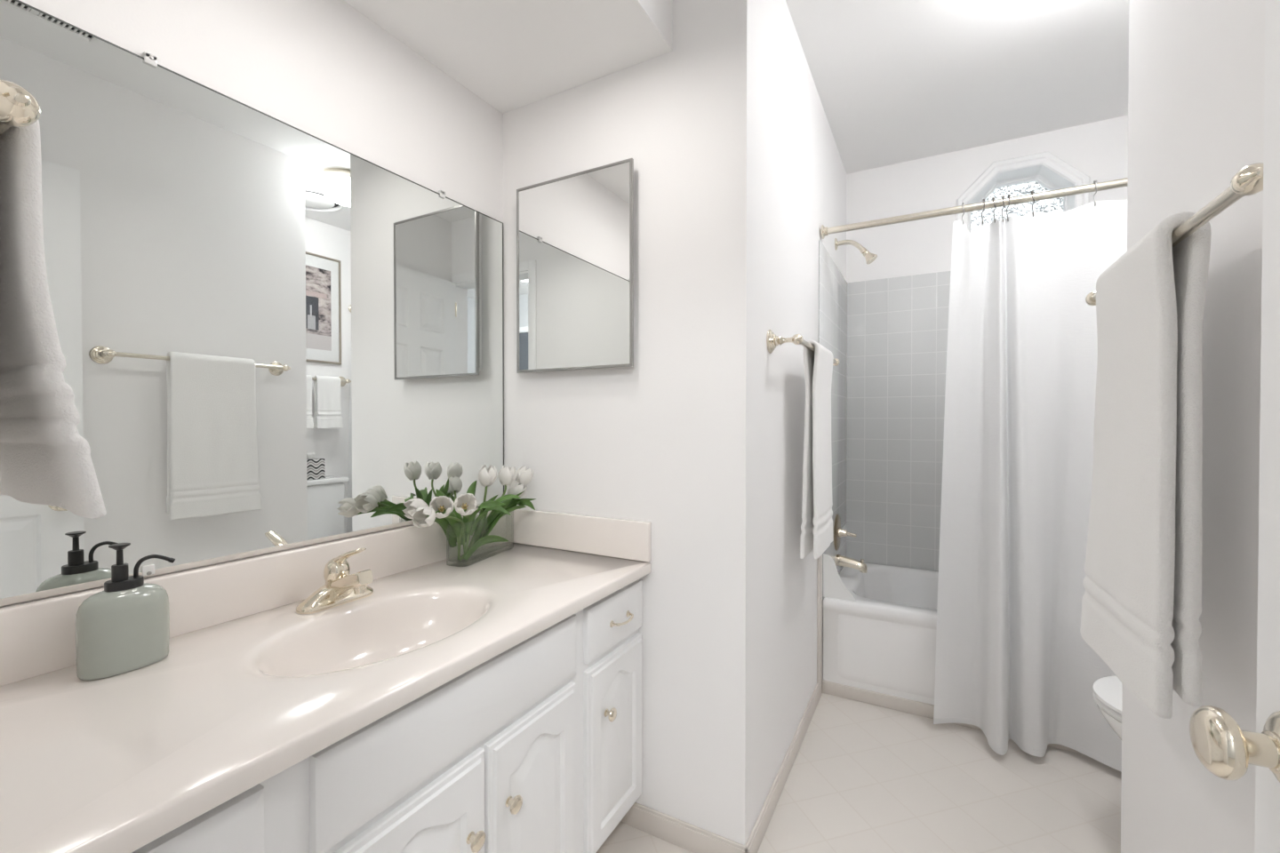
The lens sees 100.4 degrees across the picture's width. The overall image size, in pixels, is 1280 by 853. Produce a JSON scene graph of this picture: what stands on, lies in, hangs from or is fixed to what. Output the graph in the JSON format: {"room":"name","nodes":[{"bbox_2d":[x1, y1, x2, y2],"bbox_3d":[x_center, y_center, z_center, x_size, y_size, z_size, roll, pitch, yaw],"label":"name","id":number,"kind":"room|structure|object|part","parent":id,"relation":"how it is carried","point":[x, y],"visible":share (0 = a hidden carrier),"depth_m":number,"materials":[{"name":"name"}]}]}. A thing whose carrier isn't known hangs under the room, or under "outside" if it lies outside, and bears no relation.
{"room":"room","nodes":[
{"label":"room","id":0,"kind":"room"},
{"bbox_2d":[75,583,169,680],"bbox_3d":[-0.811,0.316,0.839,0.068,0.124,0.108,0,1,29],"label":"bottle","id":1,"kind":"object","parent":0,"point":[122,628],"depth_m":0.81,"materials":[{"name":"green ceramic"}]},
{"bbox_2d":[0,0,503,607],"bbox_3d":[-0.814,-0.099,1.138,0.100,2.440,1.411,0,1,29],"label":"wall","id":2,"kind":"structure","parent":0,"point":[324,69],"depth_m":1.21,"materials":[{"name":"white paint"}]},
{"bbox_2d":[0,0,503,607],"bbox_3d":[-0.743,-0.191,1.155,0.008,0.906,1.264,0,1,29],"label":"vanity mirror","id":3,"kind":"object","parent":2,"relation":"attached to","point":[274,337],"visible":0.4,"depth_m":1.04,"materials":[{"name":"silver metal"}]},
{"bbox_2d":[142,564,155,576],"bbox_3d":[-0.861,0.252,0.934,0.006,0.018,0.018,0,1,29],"label":"mirror clip","id":4,"kind":"object","parent":3,"relation":"attached to","point":[148,570],"visible":0.97,"depth_m":0.93,"materials":[{"name":"white"}]},
{"bbox_2d":[142,51,157,67],"bbox_3d":[-0.859,-0.643,0.934,0.011,0.019,0.018,0,1,29],"label":"mirror clip","id":5,"kind":"object","parent":3,"relation":"attached to","point":[149,59],"visible":1,"depth_m":0.93,"materials":[{"name":"white"}]},
{"bbox_2d":[438,190,445,198],"bbox_3d":[-0.553,-0.650,1.490,0.011,0.019,0.018,0,1,29],"label":"mirror clip","id":6,"kind":"object","parent":3,"relation":"attached to","point":[442,193],"visible":1,"depth_m":1.49,"materials":[{"name":"white"}]},
{"bbox_2d":[0,510,506,686],"bbox_3d":[-0.735,0.320,1.157,0.024,0.112,1.269,0,1,29],"label":"backsplash","id":7,"kind":"structure","parent":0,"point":[37,637],"depth_m":1.03,"materials":[{"name":"stone"}]},
{"bbox_2d":[502,0,846,846],"bbox_3d":[0.283,-0.112,2.299,0.904,2.440,1.721,0,1,29],"label":"wall","id":8,"kind":"structure","parent":0,"point":[739,169],"depth_m":1.45,"materials":[{"name":"white paint"}]},
{"bbox_2d":[516,158,633,373],"bbox_3d":[-0.192,-0.445,1.553,0.408,0.562,0.037,0,1,29],"label":"medicine cabinet","id":9,"kind":"object","parent":8,"relation":"attached to","point":[575,231],"visible":1,"depth_m":1.53,"materials":[{"name":"silver mirror"}]},
{"bbox_2d":[621,802,747,852],"bbox_3d":[0.110,1.085,1.419,0.368,0.066,0.011,0,1,29],"label":"baseboard","id":10,"kind":"structure","parent":8,"relation":"attached to","point":[694,839],"depth_m":1.42,"materials":[{"name":"white wood"}]},
{"bbox_2d":[744,682,821,852],"bbox_3d":[0.502,1.081,1.761,0.011,0.066,0.988,0,1,29],"label":"baseboard","id":11,"kind":"structure","parent":8,"relation":"attached to","point":[755,840],"depth_m":1.62,"materials":[{"name":"white"}]},
{"bbox_2d":[766,329,839,366],"bbox_3d":[0.567,-0.245,1.779,0.093,0.068,0.723,0,1,29],"label":"towel bar","id":12,"kind":"object","parent":8,"relation":"attached to","point":[772,340],"visible":0.68,"depth_m":1.49,"materials":[{"name":"gold metal"}]},
{"bbox_3d":[0.406,-0.242,1.494,0.051,0.029,0.029,0,1,29],"label":"post","id":13,"kind":"part","parent":12,"relation":"part of","materials":[{"name":"gold metal"}]},
{"bbox_2d":[800,340,833,559],"bbox_3d":[0.591,0.072,1.763,0.062,0.680,0.287,0,1,29],"label":"bath towel","id":14,"kind":"object","parent":12,"relation":"hanging from","point":[817,535],"visible":1,"depth_m":1.68,"materials":[{"name":"white fabric"}]},
{"bbox_2d":[816,554,822,693],"bbox_3d":[0.739,0.817,2.191,0.010,0.585,0.064,0,1,29],"label":"trim","id":15,"kind":"structure","parent":8,"relation":"attached to","point":[820,559],"depth_m":2.17,"materials":[{"name":"white"}]},
{"bbox_2d":[818,240,847,599],"bbox_3d":[0.909,-0.020,2.492,0.008,1.473,0.767,0,1,29],"label":"tile","id":16,"kind":"structure","parent":8,"relation":"attached to","point":[832,284],"depth_m":2.52,"materials":[{"name":"grey tile"}]},
{"bbox_2d":[823,553,855,601],"bbox_3d":[0.824,0.624,2.202,0.128,0.180,0.003,0,1,29],"label":"guard","id":17,"kind":"object","parent":16,"relation":"attached to","point":[834,588],"visible":1,"depth_m":2.21,"materials":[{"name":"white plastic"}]},
{"bbox_2d":[833,513,856,551],"bbox_3d":[0.980,0.506,2.526,0.089,0.174,0.174,0,1,29],"label":"shower valve","id":18,"kind":"object","parent":16,"relation":"attached to","point":[838,532],"visible":1,"depth_m":2.51,"materials":[{"name":"gold metal"}]},
{"bbox_3d":[0.946,0.506,2.544,0.012,0.174,0.174,0,1,29],"label":"wall plate","id":19,"kind":"part","parent":18,"relation":"part of","materials":[{"name":"gold metal"}]},
{"bbox_3d":[0.966,0.506,2.533,0.037,0.044,0.044,0,1,29],"label":"stem","id":20,"kind":"part","parent":18,"relation":"part of","materials":[{"name":"gold metal"}]},
{"bbox_3d":[0.994,0.507,2.513,0.053,0.023,0.022,0,1,38],"label":"lever","id":21,"kind":"part","parent":18,"relation":"part of","materials":[{"name":"gold metal"}]},
{"bbox_2d":[834,554,867,573],"bbox_3d":[0.991,0.643,2.498,0.137,0.071,0.056,0,1,29],"label":"tub spout","id":22,"kind":"object","parent":16,"relation":"attached to","point":[840,560],"visible":1,"depth_m":2.48,"materials":[{"name":"gold metal"}]},
{"bbox_2d":[834,238,877,264],"bbox_3d":[1.004,-0.819,2.475,0.182,0.142,0.056,0,1,29],"label":"shower fixture","id":23,"kind":"object","parent":8,"relation":"attached to","point":[869,257],"visible":1,"depth_m":2.46,"materials":[{"name":"gold metal"}]},
{"bbox_3d":[0.982,-0.841,2.487,0.129,0.067,0.021,0,1,29],"label":"arm","id":24,"kind":"part","parent":23,"relation":"part of","materials":[{"name":"gold metal"}]},
{"bbox_2d":[595,693,1121,852],"bbox_3d":[0.698,1.159,1.382,2.528,0.080,3.153,0,1,29],"label":"floor","id":25,"kind":"structure","parent":0,"point":[863,778],"depth_m":1.61,"materials":[{"name":"beige tile"}]},
{"bbox_2d":[131,579,642,852],"bbox_3d":[-0.508,0.764,1.037,0.541,0.716,1.268,0,1,29],"label":"vanity cabinet","id":26,"kind":"object","parent":25,"relation":"on","point":[536,748],"visible":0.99,"depth_m":0.96,"materials":[{"name":"white wood"}]},
{"bbox_3d":[-0.517,0.498,0.526,0.018,0.128,0.265,0,1,29],"label":"drawer","id":27,"kind":"part","parent":26,"relation":"part of","materials":[{"name":"white wood"}]},
{"bbox_2d":[0,508,651,852],"bbox_3d":[-0.509,0.385,1.033,0.538,0.239,1.270,0,1,29],"label":"countertop","id":28,"kind":"structure","parent":26,"relation":"on","point":[249,687],"depth_m":0.82,"materials":[{"name":"stone"}]},
{"bbox_2d":[75,543,175,680],"bbox_3d":[-0.809,0.281,0.841,0.068,0.193,0.115,0,1,29],"label":"soap dispenser","id":29,"kind":"object","parent":28,"relation":"on","point":[123,628],"visible":1,"depth_m":0.82,"materials":[{"name":"green ceramic"}]},
{"bbox_3d":[-0.789,0.225,0.867,0.008,0.034,0.051,1,1,41],"label":"spout","id":30,"kind":"part","parent":29,"relation":"part of","materials":[{"name":"black plastic"}]},
{"bbox_2d":[296,547,373,614],"bbox_3d":[-0.614,0.312,1.117,0.130,0.124,0.159,0,1,29],"label":"sink faucet","id":31,"kind":"object","parent":28,"relation":"on","point":[340,588],"visible":1,"depth_m":1.10,"materials":[{"name":"gold metal"}]},
{"bbox_3d":[-0.647,0.354,1.136,0.055,0.040,0.159,0,1,29],"label":"plate","id":32,"kind":"part","parent":31,"relation":"part of","materials":[{"name":"gold metal"}]},
{"bbox_3d":[-0.610,0.273,1.117,0.082,0.045,0.028,0,1,29],"label":"lever","id":33,"kind":"part","parent":31,"relation":"part of","materials":[{"name":"gold metal"}]},
{"bbox_3d":[-0.609,0.333,1.115,0.119,0.076,0.038,0,1,29],"label":"spout","id":34,"kind":"part","parent":31,"relation":"part of","materials":[{"name":"gold metal"}]},
{"bbox_2d":[224,584,505,685],"bbox_3d":[-0.481,0.440,1.023,0.341,0.129,0.523,0,1,29],"label":"sink basin","id":35,"kind":"object","parent":28,"relation":"in","point":[360,642],"depth_m":1.07,"materials":[{"name":"ceramic"}]},
{"bbox_2d":[446,533,512,567],"bbox_3d":[-0.450,0.311,1.520,0.068,0.118,0.244,0,1,20],"label":"glass vase","id":36,"kind":"object","parent":28,"relation":"on","point":[470,561],"visible":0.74,"depth_m":1.48,"materials":[{"name":"clear glass"}]},
{"bbox_2d":[402,489,466,558],"bbox_3d":[-0.529,0.263,1.383,0.090,0.190,0.213,0,1,29],"label":"tulip","id":37,"kind":"object","parent":36,"relation":"in","point":[412,505],"visible":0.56,"depth_m":1.31,"materials":[{"name":"white plant"}]},
{"bbox_2d":[411,506,466,553],"bbox_3d":[-0.512,0.274,1.349,0.066,0.170,0.210,0,1,7],"label":"tulip","id":38,"kind":"object","parent":36,"relation":"in","point":[423,516],"visible":0.92,"depth_m":1.38,"materials":[{"name":"white plant"}]},
{"bbox_3d":[-0.492,0.285,1.371,0.010,0.148,0.156,0,1,16],"label":"stem","id":39,"kind":"part","parent":38,"relation":"part of","materials":[{"name":"green plant"}]},
{"bbox_2d":[429,496,463,559],"bbox_3d":[-0.505,0.265,1.367,0.124,0.188,0.153,0,1,29],"label":"tulip","id":40,"kind":"object","parent":36,"relation":"in","point":[442,502],"visible":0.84,"depth_m":1.34,"materials":[{"name":"white plant"}]},
{"bbox_3d":[-0.493,0.284,1.387,0.019,0.150,0.096,0,1,14],"label":"stem","id":41,"kind":"part","parent":40,"relation":"part of","materials":[{"name":"green plant"}]},
{"bbox_2d":[453,493,508,560],"bbox_3d":[-0.420,0.264,1.451,0.093,0.192,0.276,0,1,19],"label":"tulip","id":42,"kind":"object","parent":36,"relation":"in","point":[468,500],"visible":1,"depth_m":1.43,"materials":[{"name":"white plant"}]},
{"bbox_3d":[-0.461,0.282,1.401,0.019,0.152,0.085,0,1,-6],"label":"stem","id":43,"kind":"part","parent":42,"relation":"part of","materials":[{"name":"green plant"}]},
{"bbox_2d":[463,464,517,559],"bbox_3d":[-0.413,0.233,1.500,0.181,0.251,0.074,0,1,-31],"label":"tulip","id":44,"kind":"object","parent":36,"relation":"in","point":[507,476],"visible":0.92,"depth_m":1.49,"materials":[{"name":"white plant"}]},
{"bbox_3d":[-0.439,0.260,1.488,0.127,0.198,0.046,0,1,-35],"label":"stem","id":45,"kind":"part","parent":44,"relation":"part of","materials":[{"name":"green plant"}]},
{"bbox_2d":[463,464,520,548],"bbox_3d":[-0.423,0.230,1.484,0.150,0.257,0.111,0,1,29],"label":"tulip","id":46,"kind":"object","parent":36,"relation":"in","point":[486,476],"visible":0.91,"depth_m":1.45,"materials":[{"name":"white plant"}]},
{"bbox_3d":[-0.445,0.257,1.468,0.067,0.203,0.039,0,1,7],"label":"stem","id":47,"kind":"part","parent":46,"relation":"part of","materials":[{"name":"green plant"}]},
{"bbox_2d":[458,465,535,560],"bbox_3d":[-0.415,0.238,1.525,0.238,0.243,0.066,-1,1,-42],"label":"tulip","id":48,"kind":"object","parent":36,"relation":"in","point":[524,476],"visible":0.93,"depth_m":1.56,"materials":[{"name":"white plant"}]},
{"bbox_3d":[-0.430,0.263,1.512,0.044,0.192,0.203,1,1,42],"label":"stem","id":49,"kind":"part","parent":48,"relation":"part of","materials":[{"name":"green plant"}]},
{"bbox_2d":[480,480,535,538],"bbox_3d":[-0.405,0.259,1.533,0.212,0.200,0.062,-1,1,-39],"label":"tulip","id":50,"kind":"object","parent":36,"relation":"in","point":[515,489],"visible":0.66,"depth_m":1.55,"materials":[{"name":"white plant"}]},
{"bbox_3d":[-0.353,0.802,0.829,0.018,0.445,0.297,0,1,29],"label":"door","id":51,"kind":"part","parent":26,"relation":"part of","materials":[{"name":"white wood"}]},
{"bbox_3d":[-0.282,0.709,0.913,0.025,0.032,0.032,0,1,29],"label":"knob","id":52,"kind":"part","parent":26,"relation":"part of","materials":[{"name":"gold metal"}]},
{"bbox_3d":[-0.236,0.705,0.996,0.025,0.032,0.032,0,1,29],"label":"knob","id":53,"kind":"part","parent":26,"relation":"part of","materials":[{"name":"gold metal"}]},
{"bbox_3d":[-0.212,0.799,1.084,0.018,0.445,0.268,0,1,29],"label":"door","id":54,"kind":"part","parent":26,"relation":"part of","materials":[{"name":"white wood"}]},
{"bbox_3d":[-0.072,0.699,1.295,0.025,0.032,0.032,0,1,29],"label":"knob","id":55,"kind":"part","parent":26,"relation":"part of","materials":[{"name":"gold metal"}]},
{"bbox_3d":[-0.060,0.489,1.357,0.018,0.128,0.266,0,1,29],"label":"drawer","id":56,"kind":"part","parent":26,"relation":"part of","materials":[{"name":"white wood"}]},
{"bbox_3d":[-0.060,0.796,1.360,0.018,0.446,0.266,0,1,29],"label":"door","id":57,"kind":"part","parent":26,"relation":"part of","materials":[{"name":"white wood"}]},
{"bbox_3d":[-0.040,0.489,1.350,0.026,0.017,0.097,0,1,29],"label":"pull handle","id":58,"kind":"part","parent":26,"relation":"part of","materials":[{"name":"gold metal"}]},
{"bbox_2d":[822,561,1085,755],"bbox_3d":[1.587,0.913,2.162,1.507,0.395,0.708,0,1,29],"label":"bathtub","id":59,"kind":"object","parent":25,"relation":"on","point":[879,648],"visible":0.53,"depth_m":2.14,"materials":[{"name":"white ceramic"}]},
{"bbox_3d":[1.423,0.903,1.863,1.397,0.284,0.005,0,1,29],"label":"apron panel","id":60,"kind":"part","parent":59,"relation":"part of","materials":[{"name":"white ceramic"}]},
{"bbox_2d":[1092,675,1122,740],"bbox_3d":[1.560,0.736,1.285,0.723,0.768,0.496,0,1,29],"label":"toilet","id":61,"kind":"object","parent":25,"relation":"on","point":[1108,692],"visible":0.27,"depth_m":1.42,"materials":[{"name":"white ceramic"}]},
{"bbox_3d":[1.467,0.747,1.336,0.509,0.017,0.378,0,1,29],"label":"seat","id":62,"kind":"part","parent":61,"relation":"part of","materials":[{"name":"white plastic"}]},
{"bbox_3d":[1.464,0.726,1.337,0.505,0.021,0.380,0,1,29],"label":"lid","id":63,"kind":"part","parent":61,"relation":"part of","materials":[{"name":"white plastic"}]},
{"bbox_3d":[1.522,0.938,1.307,0.622,0.363,0.366,0,1,29],"label":"bowl","id":64,"kind":"part","parent":61,"relation":"part of","materials":[{"name":"white ceramic"}]},
{"bbox_2d":[785,0,1129,174],"bbox_3d":[0.684,-1.361,1.328,2.528,0.080,3.213,0,1,29],"label":"ceiling","id":65,"kind":"structure","parent":0,"point":[896,81],"depth_m":1.97,"materials":[{"name":"white paint"}]},
{"bbox_2d":[343,0,672,113],"bbox_3d":[-0.482,-1.155,1.001,0.602,0.324,1.271,0,1,29],"label":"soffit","id":66,"kind":"structure","parent":65,"relation":"attached to","point":[511,54],"depth_m":1.37,"materials":[{"name":"white paint"}]},
{"bbox_2d":[846,115,1127,282],"bbox_3d":[1.803,-0.114,2.543,1.724,2.440,0.170,0,1,29],"label":"wall","id":67,"kind":"structure","parent":0,"point":[1099,149],"depth_m":2.63,"materials":[{"name":"white paint"}]},
{"bbox_2d":[846,271,950,570],"bbox_3d":[1.760,-0.020,2.466,1.524,1.473,0.008,0,1,29],"label":"tile","id":68,"kind":"structure","parent":67,"relation":"attached to","point":[897,327],"depth_m":2.71,"materials":[{"name":"grey tile"}]},
{"bbox_2d":[956,151,1090,233],"bbox_3d":[1.785,-0.989,2.520,0.504,0.504,0.170,0,1,29],"label":"window","id":69,"kind":"structure","parent":67,"relation":"in","point":[1043,172],"depth_m":2.52,"materials":[{"name":"white glass"}]},
{"bbox_3d":[1.821,-0.990,2.585,0.372,0.372,0.006,0,1,29],"label":"pane","id":70,"kind":"part","parent":69,"relation":"part of","materials":[{"name":"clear glass"}]},
{"bbox_3d":[1.817,-0.990,2.577,0.409,0.409,0.036,0,1,29],"label":"frame","id":71,"kind":"part","parent":69,"relation":"part of","materials":[{"name":"white paint"}]},
{"bbox_2d":[1120,0,1265,852],"bbox_3d":[1.004,-0.089,0.278,0.742,2.440,1.656,0,1,29],"label":"wall","id":72,"kind":"structure","parent":0,"point":[1196,97],"depth_m":0.81,"materials":[{"name":"white paint"}]},
{"bbox_2d":[1085,162,1263,305],"bbox_3d":[0.816,-0.260,0.808,0.099,0.068,0.686,0,1,29],"label":"towel bar","id":73,"kind":"object","parent":72,"relation":"attached to","point":[1248,180],"visible":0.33,"depth_m":0.60,"materials":[{"name":"gold metal"}]},
{"bbox_2d":[1080,211,1211,719],"bbox_3d":[0.787,0.053,0.851,0.076,0.683,0.324,0,1,29],"label":"bath towel","id":74,"kind":"object","parent":73,"relation":"hanging from","point":[1141,604],"visible":1,"depth_m":0.74,"materials":[{"name":"white fabric"}]},
{"bbox_3d":[1.748,-0.094,0.757,0.100,2.440,3.213,0,1,29],"label":"wall","id":75,"kind":"structure","parent":0,"visible":0},
{"bbox_2d":[820,177,1127,239],"bbox_3d":[1.406,-0.791,1.814,1.518,0.054,0.054,0,1,29],"label":"shower rod","id":76,"kind":"object","parent":75,"relation":"attached to","point":[1121,182],"visible":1,"depth_m":1.91,"materials":[{"name":"gold metal"}]},
{"bbox_2d":[981,199,985,223],"bbox_3d":[1.231,-0.770,1.911,0.012,0.091,0.035,0,1,29],"label":"curtain hook","id":77,"kind":"object","parent":76,"relation":"hanging from","point":[983,200],"visible":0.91,"depth_m":1.90,"materials":[{"name":"grey metal"}]},
{"bbox_2d":[992,197,996,222],"bbox_3d":[1.259,-0.769,1.895,0.011,0.093,0.035,0,1,29],"label":"curtain hook","id":78,"kind":"object","parent":76,"relation":"hanging from","point":[993,198],"visible":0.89,"depth_m":1.89,"materials":[{"name":"grey metal"}]},
{"bbox_2d":[1001,195,1004,222],"bbox_3d":[1.282,-0.769,1.883,0.009,0.094,0.035,0,1,29],"label":"curtain hook","id":79,"kind":"object","parent":76,"relation":"hanging from","point":[1003,196],"visible":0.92,"depth_m":1.87,"materials":[{"name":"grey metal"}]},
{"bbox_2d":[1006,194,1010,221],"bbox_3d":[1.296,-0.768,1.875,0.012,0.094,0.035,0,1,29],"label":"curtain hook","id":80,"kind":"object","parent":76,"relation":"hanging from","point":[1008,196],"visible":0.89,"depth_m":1.87,"materials":[{"name":"grey metal"}]},
{"bbox_2d":[1030,191,1034,216],"bbox_3d":[1.356,-0.770,1.842,0.011,0.091,0.035,0,1,29],"label":"curtain hook","id":81,"kind":"object","parent":76,"relation":"hanging from","point":[1031,192],"visible":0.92,"depth_m":1.83,"materials":[{"name":"grey metal"}]},
{"bbox_2d":[1093,179,1097,206],"bbox_3d":[1.503,-0.771,1.761,0.009,0.086,0.035,0,1,29],"label":"curtain hook","id":82,"kind":"object","parent":76,"relation":"hanging from","point":[1096,180],"visible":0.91,"depth_m":1.75,"materials":[{"name":"grey metal"}]},
{"bbox_3d":[2.032,-0.767,1.470,0.011,0.088,0.035,0,1,29],"label":"curtain hook","id":83,"kind":"object","parent":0,"visible":0},
{"bbox_2d":[933,200,1127,772],"bbox_3d":[1.539,0.167,1.658,1.089,1.840,0.196,0,1,29],"label":"shower curtain","id":84,"kind":"object","parent":83,"relation":"hanging from","point":[1013,661],"visible":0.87,"depth_m":1.81,"materials":[{"name":"white fabric"}]},
{"bbox_3d":[-0.426,-0.088,0.188,1.696,2.440,0.120,0,1,29],"label":"wall","id":85,"kind":"structure","parent":0,"visible":0},
{"bbox_2d":[0,79,40,135],"bbox_3d":[-0.696,-0.243,0.471,0.528,0.068,0.120,0,1,29],"label":"towel bar","id":86,"kind":"object","parent":85,"relation":"attached to","point":[19,108],"visible":1,"depth_m":0.39,"materials":[{"name":"gold metal"}]},
{"bbox_2d":[0,120,106,519],"bbox_3d":[-0.608,-0.078,0.499,0.288,0.383,0.087,0,1,29],"label":"hand towel","id":87,"kind":"object","parent":86,"relation":"hanging from","point":[44,460],"visible":0.99,"depth_m":0.45,"materials":[{"name":"white fabric"}]},
{"bbox_2d":[1189,0,1279,852],"bbox_3d":[0.441,0.111,0.186,0.132,2.018,0.682,0,1,24],"label":"door","id":88,"kind":"structure","parent":85,"relation":"in","point":[1226,750],"depth_m":0.48,"materials":[{"name":"white paint"}]},
{"bbox_3d":[0.520,0.279,0.466,0.048,0.058,0.058,0,1,29],"label":"knob","id":89,"kind":"part","parent":88,"relation":"part of","materials":[{"name":"gold metal"}]}
]}

